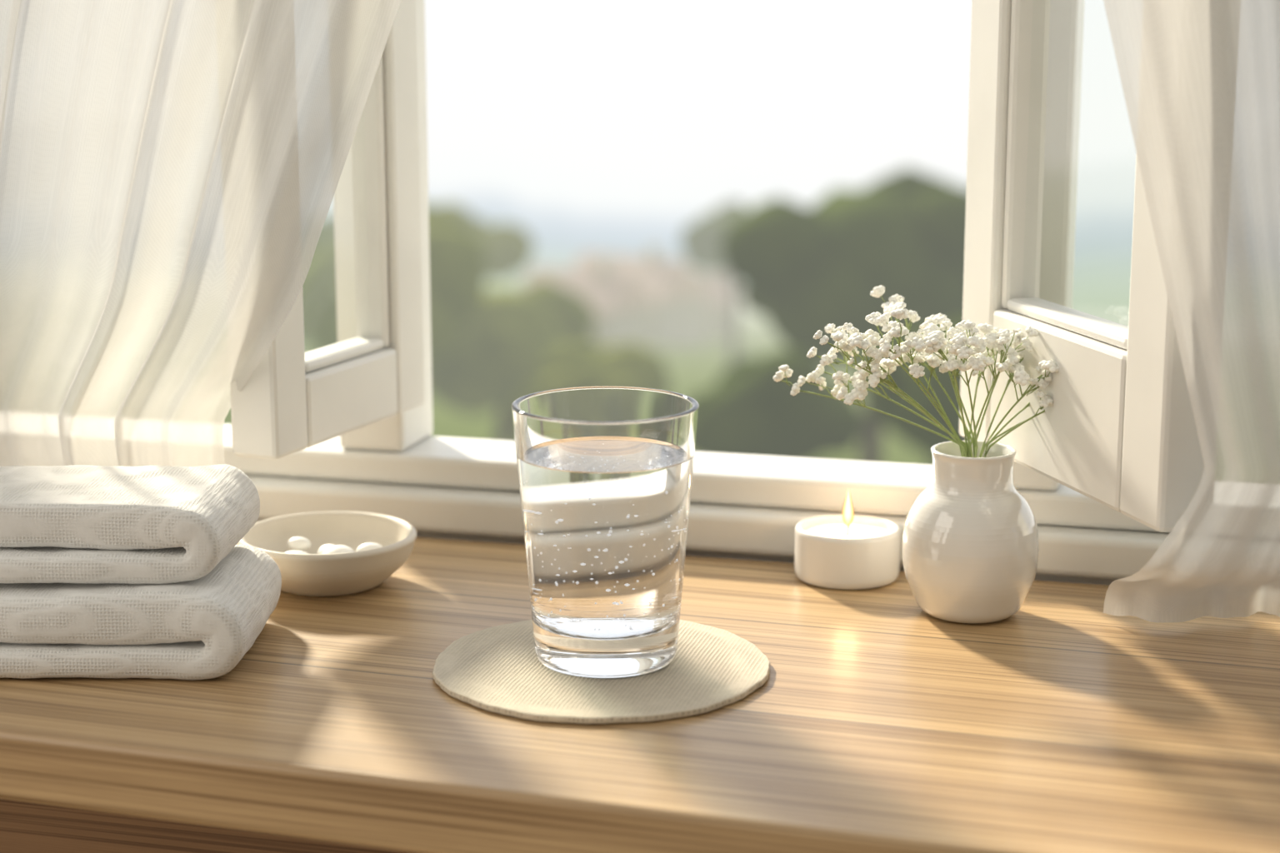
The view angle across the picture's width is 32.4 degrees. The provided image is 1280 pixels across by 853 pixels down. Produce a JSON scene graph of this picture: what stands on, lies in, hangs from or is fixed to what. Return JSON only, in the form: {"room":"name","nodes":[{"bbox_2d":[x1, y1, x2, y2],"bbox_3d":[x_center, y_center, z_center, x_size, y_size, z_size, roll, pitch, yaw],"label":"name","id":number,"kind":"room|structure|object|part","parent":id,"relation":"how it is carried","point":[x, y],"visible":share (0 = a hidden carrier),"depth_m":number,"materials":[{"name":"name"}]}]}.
{"room":"bathroom","nodes":[
{"label":"bathroom","id":0,"kind":"room"},
{"bbox_2d":[256,520,1115,585],"bbox_3d":[0.077,-0.493,1.139,5.000,2.600,0.200,3,12,15],"label":"wall","id":1,"kind":"structure","parent":0,"point":[427,535],"depth_m":1.16,"materials":[{"name":"paint"}]},
{"bbox_2d":[223,0,1204,579],"bbox_3d":[0.022,-0.516,1.003,1.300,1.200,0.276,3,12,15],"label":"window","id":2,"kind":"structure","parent":1,"relation":"in","point":[1108,470],"depth_m":1.10,"materials":[{"name":"white paint"}]},
{"bbox_2d":[0,0,400,467],"bbox_3d":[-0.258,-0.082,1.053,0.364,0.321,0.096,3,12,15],"label":"sheer curtain","id":3,"kind":"object","parent":2,"relation":"hanging from","point":[171,171],"visible":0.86,"depth_m":1.01,"materials":[{"name":"fabric"}]},
{"bbox_3d":[-0.156,-0.528,1.016,0.026,1.082,0.150,5,13,22],"label":"sash frame","id":4,"kind":"part","parent":2,"relation":"part of","materials":[{"name":"white paint"}]},
{"bbox_3d":[0.201,-0.505,0.909,0.026,1.082,0.205,-3,12,-16],"label":"sash frame","id":5,"kind":"part","parent":2,"relation":"part of","materials":[{"name":"white paint"}]},
{"bbox_2d":[1103,0,1279,622],"bbox_3d":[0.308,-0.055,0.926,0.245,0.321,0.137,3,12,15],"label":"sheer curtain","id":6,"kind":"object","parent":2,"relation":"hanging from","point":[1200,79],"visible":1,"depth_m":0.88,"materials":[{"name":"fabric"}]},
{"bbox_3d":[-0.233,1.041,0.275,5.000,0.050,2.600,3,12,15],"label":"floor","id":7,"kind":"structure","parent":0,"visible":0},
{"bbox_2d":[0,537,1279,852],"bbox_3d":[-0.001,0.472,1.042,1.120,0.750,0.374,3,12,15],"label":"wooden table","id":8,"kind":"object","parent":7,"relation":"on","point":[878,723],"visible":0.83,"depth_m":0.88,"materials":[{"name":"brown wood"}]},
{"bbox_2d":[0,545,281,679],"bbox_3d":[-0.272,0.080,0.988,0.211,0.040,0.106,0,12,2],"label":"folded towel","id":9,"kind":"object","parent":8,"relation":"on","point":[201,628],"visible":0.89,"depth_m":0.94,"materials":[{"name":"fabric"}]},
{"bbox_2d":[0,464,259,584],"bbox_3d":[-0.277,0.041,0.986,0.200,0.038,0.092,0,12,2],"label":"folded towel","id":10,"kind":"object","parent":9,"relation":"on","point":[77,523],"visible":1,"depth_m":0.95,"materials":[{"name":"fabric"}]},
{"bbox_2d":[236,511,416,596],"bbox_3d":[-0.155,0.065,1.092,0.088,0.026,0.088,3,12,15],"label":"ceramic bowl","id":11,"kind":"object","parent":8,"relation":"on","point":[318,553],"visible":0.91,"depth_m":1.09,"materials":[{"name":"ceramic"}]},
{"bbox_2d":[432,620,769,724],"bbox_3d":[-0.017,0.104,0.960,0.146,0.004,0.146,3,12,15],"label":"coaster","id":12,"kind":"object","parent":8,"relation":"on","point":[498,669],"visible":0.66,"depth_m":0.93,"materials":[{"name":"beige fabric"}]},
{"bbox_2d":[511,385,699,678],"bbox_3d":[-0.015,0.045,0.952,0.080,0.114,0.080,2,12,9],"label":"water glass","id":13,"kind":"object","parent":12,"relation":"on","point":[605,473],"visible":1,"depth_m":0.93,"materials":[{"name":"clear glass"}]},
{"bbox_2d":[794,489,899,589],"bbox_3d":[0.104,0.053,1.100,0.052,0.046,0.052,-9,15,-37],"label":"tealight candle","id":14,"kind":"object","parent":8,"relation":"on","point":[846,551],"visible":1,"depth_m":1.08,"materials":[{"name":"wax"}]},
{"bbox_2d":[902,440,1039,624],"bbox_3d":[0.155,0.049,1.036,0.064,0.079,0.064,3,12,15],"label":"ceramic vase","id":15,"kind":"object","parent":8,"relation":"on","point":[971,539],"visible":0.99,"depth_m":1.01,"materials":[{"name":"white ceramic"}]},
{"bbox_2d":[773,285,1059,457],"bbox_3d":[0.140,-0.013,1.022,0.158,0.094,0.081,2,12,10],"label":"flowers","id":16,"kind":"object","parent":15,"relation":"in","point":[929,346],"visible":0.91,"depth_m":1.01,"materials":[{"name":"white plant"}]},
{"label":"outside","id":17,"kind":"structure","parent":0,"visible":0},
{"bbox_2d":[224,301,1129,464],"bbox_3d":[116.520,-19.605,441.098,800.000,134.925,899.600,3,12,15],"label":"ground","id":18,"kind":"structure","parent":17,"point":[691,370],"depth_m":87.73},
{"bbox_2d":[302,204,486,362],"bbox_3d":[-4.418,-1.554,40.243,3.960,5.008,5.071,-7,14,-29],"label":"tree","id":19,"kind":"object","parent":18,"relation":"on","point":[457,259],"visible":0.29,"depth_m":38.60,"materials":[{"name":"green plant"}]},
{"bbox_2d":[437,201,534,279],"bbox_3d":[-4.606,-3.260,60.375,3.289,5.919,2.886,3,12,15],"label":"tree","id":20,"kind":"object","parent":18,"relation":"on","point":[508,247],"visible":0.24,"depth_m":59.60,"materials":[{"name":"green plant"}]},
{"bbox_2d":[431,278,597,440],"bbox_3d":[-2.606,-0.922,42.179,3.251,3.657,3.900,3,12,15],"label":"tree","id":21,"kind":"object","parent":18,"relation":"on","point":[504,342],"visible":0.77,"depth_m":40.72,"materials":[{"name":"green plant"}]},
{"bbox_2d":[519,258,656,347],"bbox_3d":[-3.004,-5.990,116.440,6.200,5.935,4.825,7,14,29],"label":"house","id":22,"kind":"structure","parent":18,"relation":"on","point":[619,302],"depth_m":114.88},
{"bbox_2d":[507,342,671,432],"bbox_3d":[-0.807,0.027,35.935,2.559,2.726,2.697,3,12,15],"label":"tree","id":23,"kind":"object","parent":18,"relation":"on","point":[627,364],"visible":0.32,"depth_m":35.61,"materials":[{"name":"green plant"}]},
{"bbox_2d":[570,245,712,345],"bbox_3d":[-0.410,-7.612,134.942,7.700,7.090,5.950,8,14,35],"label":"house","id":24,"kind":"structure","parent":18,"relation":"on","point":[677,317],"depth_m":132.90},
{"bbox_2d":[680,200,748,365],"bbox_3d":[3.822,-5.530,90.470,3.998,7.392,3.833,3,12,15],"label":"tree","id":25,"kind":"object","parent":18,"relation":"on","point":[700,241],"visible":0.51,"depth_m":89.44,"materials":[{"name":"green plant"}]},
{"bbox_2d":[697,270,744,339],"bbox_3d":[3.609,-8.550,158.677,6.700,6.320,5.200,-2,12,-11],"label":"house","id":26,"kind":"structure","parent":18,"relation":"on","point":[717,302],"depth_m":157.06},
{"bbox_2d":[690,347,864,458],"bbox_3d":[1.912,0.316,30.156,2.476,3.004,2.276,3,12,15],"label":"bush","id":27,"kind":"object","parent":18,"relation":"on","point":[746,411],"visible":0.87,"depth_m":29.25,"materials":[{"name":"green plant"}]},
{"bbox_2d":[720,167,965,461],"bbox_3d":[3.488,-1.164,34.251,3.959,5.632,4.009,7,14,30],"label":"tree","id":28,"kind":"object","parent":18,"relation":"on","point":[804,270],"visible":0.79,"depth_m":32.82,"materials":[{"name":"green plant"}]},
{"bbox_2d":[860,319,970,464],"bbox_3d":[3.577,0.459,26.071,2.054,3.406,2.591,3,12,15],"label":"tree","id":29,"kind":"object","parent":18,"relation":"on","point":[921,439],"visible":0.23,"depth_m":25.04,"materials":[{"name":"green plant"}]}
]}

